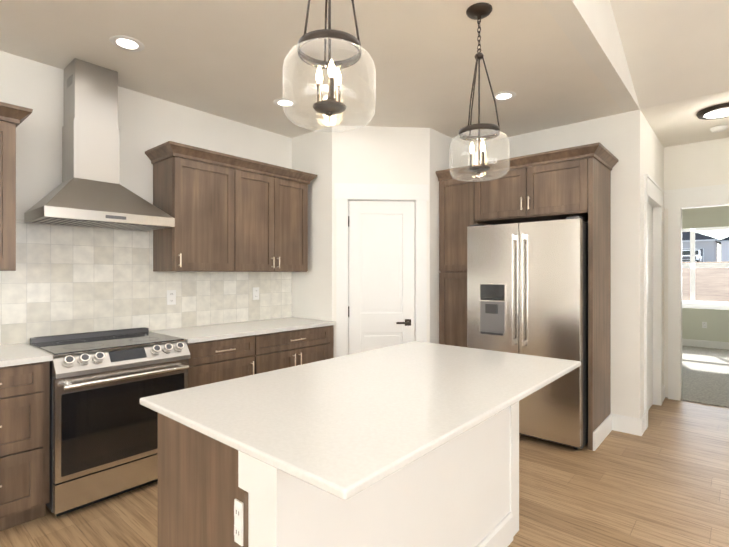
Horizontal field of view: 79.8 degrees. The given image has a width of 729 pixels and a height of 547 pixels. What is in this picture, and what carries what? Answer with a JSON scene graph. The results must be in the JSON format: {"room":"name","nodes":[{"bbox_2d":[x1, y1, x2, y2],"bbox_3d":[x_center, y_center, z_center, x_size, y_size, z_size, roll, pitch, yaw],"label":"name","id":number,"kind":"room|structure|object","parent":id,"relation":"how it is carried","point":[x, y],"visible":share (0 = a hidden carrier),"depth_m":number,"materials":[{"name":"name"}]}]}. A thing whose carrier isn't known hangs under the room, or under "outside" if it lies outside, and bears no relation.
{"room":"kitchen","nodes":[
{"label":"kitchen","id":0,"kind":"room"},
{"bbox_2d":[0,51,291,218],"bbox_3d":[-2.455,-0.009,2.539,0.120,2.730,8.160,0,0,41],"label":"wall","id":1,"kind":"structure","parent":0,"point":[146,122],"depth_m":3.23,"materials":[{"name":"paint"}]},
{"bbox_2d":[0,102,19,273],"bbox_3d":[-2.285,-0.475,2.374,0.348,0.918,0.557,0,0,41],"label":"upper cabinet","id":2,"kind":"object","parent":1,"relation":"attached to","point":[9,114],"depth_m":2.44,"materials":[{"name":"brown wood"}]},
{"bbox_2d":[24,58,174,230],"bbox_3d":[-1.739,-0.846,2.898,0.463,1.052,0.750,0,0,41],"label":"range hood","id":3,"kind":"object","parent":1,"relation":"attached to","point":[89,191],"visible":1,"depth_m":2.83,"materials":[{"name":"silver metal"}]},
{"bbox_2d":[152,142,243,273],"bbox_3d":[-1.326,-0.475,3.481,0.348,0.918,0.563,0,0,41],"label":"upper cabinet","id":4,"kind":"object","parent":1,"relation":"attached to","point":[205,200],"depth_m":3.33,"materials":[{"name":"brown wood"}]},
{"bbox_2d":[244,158,311,273],"bbox_3d":[-0.943,-0.475,3.922,0.348,0.918,0.849,0,0,41],"label":"upper cabinet","id":5,"kind":"object","parent":1,"relation":"attached to","point":[275,207],"depth_m":3.83,"materials":[{"name":"brown wood"}]},
{"bbox_2d":[292,126,331,320],"bbox_3d":[-0.481,-0.009,4.282,0.580,2.730,0.120,0,0,41],"label":"wall","id":6,"kind":"structure","parent":0,"point":[312,285],"depth_m":4.18,"materials":[{"name":"paint"}]},
{"bbox_2d":[0,0,728,146],"bbox_3d":[2.515,-2.889,2.028,8.300,3.030,14.100,0,0,41],"label":"ceiling","id":7,"kind":"structure","parent":0,"point":[223,58],"depth_m":2.87,"materials":[{"name":"paint"}]},
{"bbox_2d":[110,35,143,51],"bbox_3d":[-1.418,-1.372,2.605,0.184,0.004,0.184,0,0,41],"label":"recessed light","id":8,"kind":"object","parent":7,"relation":"in","point":[126,43],"visible":1,"depth_m":2.60,"materials":[{"name":"white plastic"}]},
{"bbox_2d":[274,98,296,107],"bbox_3d":[-0.639,-1.372,3.513,0.184,0.004,0.184,0,0,41],"label":"recessed light","id":9,"kind":"object","parent":7,"relation":"in","point":[278,102],"visible":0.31,"depth_m":3.51,"materials":[{"name":"white plastic"}]},
{"bbox_2d":[283,0,375,131],"bbox_3d":[-0.115,-0.936,1.437,0.304,0.875,0.304,0,0,41],"label":"pendant light","id":10,"kind":"object","parent":7,"relation":"hanging from","point":[331,105],"visible":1,"depth_m":1.41,"materials":[{"name":"clear glass"}]},
{"bbox_2d":[449,2,509,181],"bbox_3d":[0.598,-0.936,2.274,0.304,0.875,0.304,0,0,41],"label":"pendant light","id":11,"kind":"object","parent":7,"relation":"hanging from","point":[479,11],"visible":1,"depth_m":2.26,"materials":[{"name":"clear glass"}]},
{"bbox_2d":[491,91,515,100],"bbox_3d":[1.079,-1.372,3.379,0.184,0.004,0.184,0,0,41],"label":"recessed light","id":12,"kind":"object","parent":7,"relation":"in","point":[503,96],"visible":0.94,"depth_m":3.38,"materials":[{"name":"white plastic"}]},
{"bbox_2d":[696,103,728,119],"bbox_3d":[3.002,-1.357,3.658,0.344,0.034,0.344,0,0,41],"label":"ceiling light","id":13,"kind":"object","parent":7,"relation":"in","point":[719,111],"visible":1,"depth_m":3.65,"materials":[{"name":"white glass"}]},
{"bbox_2d":[710,125,727,132],"bbox_3d":[3.338,-1.356,4.107,0.132,0.036,0.132,0,0,41],"label":"smoke detector","id":14,"kind":"object","parent":7,"relation":"attached to","point":[721,128],"visible":1,"depth_m":4.07,"materials":[{"name":"white plastic"}]},
{"bbox_2d":[0,398,728,546],"bbox_3d":[0.961,1.407,0.465,8.360,0.100,9.500,0,0,41],"label":"floor","id":15,"kind":"structure","parent":0,"point":[662,480],"depth_m":2.62,"materials":[{"name":"brown wood"}]},
{"bbox_2d":[0,358,52,530],"bbox_3d":[-2.159,0.914,2.326,0.603,0.884,0.664,0,0,41],"label":"base cabinet","id":16,"kind":"object","parent":15,"relation":"on","point":[24,390],"depth_m":2.30,"materials":[{"name":"brown wood"}]},
{"bbox_2d":[0,342,51,365],"bbox_3d":[-2.435,0.457,1.984,0.633,0.030,1.548,0,0,41],"label":"countertop","id":17,"kind":"structure","parent":16,"relation":"on","point":[16,353],"depth_m":2.35,"materials":[{"name":"white stone"}]},
{"bbox_2d":[26,327,189,516],"bbox_3d":[-1.641,0.882,2.826,0.702,0.948,0.754,0,0,41],"label":"range","id":18,"kind":"object","parent":15,"relation":"on","point":[103,433],"visible":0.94,"depth_m":2.57,"materials":[{"name":"grey metal"}]},
{"bbox_2d":[186,334,263,387],"bbox_3d":[-1.235,0.914,3.392,0.603,0.884,0.617,0,0,41],"label":"base cabinet","id":19,"kind":"object","parent":15,"relation":"on","point":[229,358],"depth_m":3.18,"materials":[{"name":"brown wood"}]},
{"bbox_2d":[149,318,335,341],"bbox_3d":[-0.964,0.457,3.680,0.633,0.030,1.414,0,0,41],"label":"countertop","id":20,"kind":"structure","parent":19,"relation":"on","point":[262,325],"depth_m":3.50,"materials":[{"name":"white stone"}]},
{"bbox_2d":[264,326,333,371],"bbox_3d":[-0.813,0.914,3.878,0.603,0.884,0.918,0,0,41],"label":"base cabinet","id":21,"kind":"object","parent":15,"relation":"on","point":[291,348],"depth_m":3.70,"materials":[{"name":"brown wood"}]},
{"bbox_2d":[158,401,518,546],"bbox_3d":[0.045,0.906,1.919,0.706,0.900,1.623,0,0,41],"label":"kitchen island","id":22,"kind":"object","parent":15,"relation":"on","point":[462,490],"visible":0.38,"depth_m":1.44,"materials":[{"name":"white wood"}]},
{"bbox_2d":[140,341,580,499],"bbox_3d":[0.142,0.444,1.829,0.985,0.024,1.690,0,0,41],"label":"island countertop","id":23,"kind":"structure","parent":22,"relation":"on","point":[346,427],"depth_m":1.43,"materials":[{"name":"stone"}]},
{"bbox_2d":[467,216,587,449],"bbox_3d":[1.476,0.463,3.792,0.916,1.785,0.817,0,0,41],"label":"fridge","id":24,"kind":"object","parent":15,"relation":"on","point":[527,288],"visible":0.75,"depth_m":3.42,"materials":[{"name":"grey metal"}]},
{"bbox_2d":[436,142,618,449],"bbox_3d":[1.434,0.188,3.966,1.420,2.335,0.665,0,0,41],"label":"cabinet","id":25,"kind":"object","parent":15,"relation":"on","point":[548,188],"visible":0.6,"depth_m":3.68,"materials":[{"name":"brown wood"}]},
{"bbox_2d":[332,125,429,357],"bbox_3d":[0.153,-0.009,4.139,0.919,2.730,0.120,0,0,-4],"label":"wall","id":26,"kind":"structure","parent":0,"point":[378,155],"depth_m":4.08,"materials":[{"name":"paint"}]},
{"bbox_2d":[334,183,428,356],"bbox_3d":[0.157,0.261,4.127,0.881,2.190,0.144,0,0,-4],"label":"door frame","id":27,"kind":"structure","parent":26,"relation":"attached to","point":[345,193],"depth_m":4.05,"materials":[{"name":"white wood"}]},
{"bbox_2d":[348,201,414,354],"bbox_3d":[0.161,0.332,4.083,0.629,2.027,0.087,0,0,-4],"label":"pantry door","id":28,"kind":"structure","parent":26,"relation":"in","point":[381,274],"depth_m":4.09,"materials":[{"name":"white wood"}]},
{"bbox_2d":[430,128,467,343],"bbox_3d":[0.819,-0.009,4.438,0.120,2.730,0.760,0,0,41],"label":"wall","id":29,"kind":"structure","parent":0,"point":[440,145],"depth_m":4.20,"materials":[{"name":"paint"}]},
{"bbox_2d":[468,113,623,415],"bbox_3d":[1.240,-0.009,4.656,2.690,2.730,0.120,0,0,41],"label":"wall","id":30,"kind":"structure","parent":0,"point":[607,132],"depth_m":3.79,"materials":[{"name":"paint"}]},
{"bbox_2d":[593,413,613,450],"bbox_3d":[1.951,1.286,3.561,0.013,0.140,0.603,0,0,41],"label":"baseboard","id":31,"kind":"structure","parent":30,"relation":"attached to","point":[602,431],"depth_m":3.53,"materials":[{"name":"white wood"}]},
{"bbox_2d":[540,0,663,418],"bbox_3d":[0.114,-1.473,1.212,0.120,5.660,9.720,0,0,41],"label":"wall","id":32,"kind":"structure","parent":0,"point":[643,150],"depth_m":3.67,"materials":[{"name":"paint"}]},
{"bbox_2d":[648,204,652,409],"bbox_3d":[2.713,0.333,4.220,0.038,2.029,0.798,0,0,41],"label":"door leaf","id":33,"kind":"structure","parent":32,"relation":"in","point":[650,305],"depth_m":4.38,"materials":[{"name":"white wood"}]},
{"bbox_2d":[644,174,663,428],"bbox_3d":[2.729,0.247,4.205,0.152,2.217,1.034,0,0,41],"label":"door frame","id":34,"kind":"structure","parent":32,"relation":"attached to","point":[653,193],"depth_m":4.48,"materials":[{"name":"white wood"}]},
{"bbox_2d":[662,385,664,401],"bbox_3d":[3.181,1.286,4.649,0.013,0.140,0.268,0,0,41],"label":"baseboard","id":35,"kind":"structure","parent":32,"relation":"attached to","point":[663,388],"depth_m":4.64,"materials":[{"name":"white wood"}]},
{"bbox_2d":[664,137,728,396],"bbox_3d":[4.172,-0.009,4.047,5.600,2.730,0.120,0,0,41],"label":"wall","id":36,"kind":"structure","parent":0,"point":[698,164],"depth_m":4.61,"materials":[{"name":"paint"}]},
{"bbox_2d":[664,184,728,400],"bbox_3d":[3.720,0.228,4.432,1.108,2.255,0.174,0,0,41],"label":"trim","id":37,"kind":"structure","parent":36,"relation":"attached to","point":[676,201],"depth_m":4.67,"materials":[{"name":"white wood"}]},
{"bbox_2d":[665,346,728,407],"bbox_3d":[5.606,1.399,5.702,5.600,0.112,4.500,0,0,41],"label":"floor carpet","id":38,"kind":"object","parent":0,"point":[705,375],"depth_m":5.74,"materials":[{"name":"grey carpet"}]},
{"bbox_2d":[682,206,728,341],"bbox_3d":[7.002,-0.010,7.311,5.600,2.730,0.160,0,0,41],"label":"wall","id":39,"kind":"structure","parent":0,"point":[716,320],"depth_m":7.91,"materials":[{"name":"paint"}]},
{"bbox_2d":[702,322,706,327],"bbox_3d":[6.176,0.935,7.916,0.070,0.115,0.007,0,0,41],"label":"outlet","id":40,"kind":"object","parent":39,"relation":"attached to","point":[704,324],"visible":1,"depth_m":7.92,"materials":[{"name":"white plastic"}]},
{"bbox_2d":[682,226,728,309],"bbox_3d":[6.369,-0.098,7.803,2.500,1.475,0.165,0,0,41],"label":"window","id":41,"kind":"structure","parent":39,"relation":"in","point":[692,265],"depth_m":8.03,"materials":[{"name":"white"}]},
{"bbox_2d":[682,339,728,349],"bbox_3d":[6.945,1.279,7.245,5.599,0.128,0.013,0,0,41],"label":"baseboard","id":42,"kind":"structure","parent":39,"relation":"attached to","point":[685,342],"depth_m":7.90,"materials":[{"name":"white wood"}]},
{"label":"outside","id":43,"kind":"structure","parent":0,"visible":0},
{"bbox_2d":[682,261,728,301],"bbox_3d":[88.552,0.449,102.006,300.000,3.450,249.500,0,0,41],"label":"ground","id":44,"kind":"structure","parent":43,"point":[711,284],"depth_m":21.93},
{"bbox_2d":[682,250,701,261],"bbox_3d":[41.869,-2.061,55.934,2.040,1.880,5.880,0,0,41],"label":"truck","id":45,"kind":"object","parent":44,"relation":"on","point":[686,256],"visible":0.6,"depth_m":54.53,"materials":[{"name":"white metal"}]},
{"bbox_2d":[682,232,718,261],"bbox_3d":[46.061,-4.365,67.029,13.300,6.500,10.920,0,0,41],"label":"house","id":46,"kind":"structure","parent":44,"relation":"on","point":[706,245],"depth_m":59.94,"materials":[{"name":"grey"}]},
{"bbox_2d":[717,237,728,261],"bbox_3d":[59.109,-4.363,61.013,14.900,6.500,10.920,0,0,41],"label":"house","id":47,"kind":"structure","parent":44,"relation":"on","point":[724,243],"depth_m":61.50,"materials":[{"name":"grey"}]}
]}

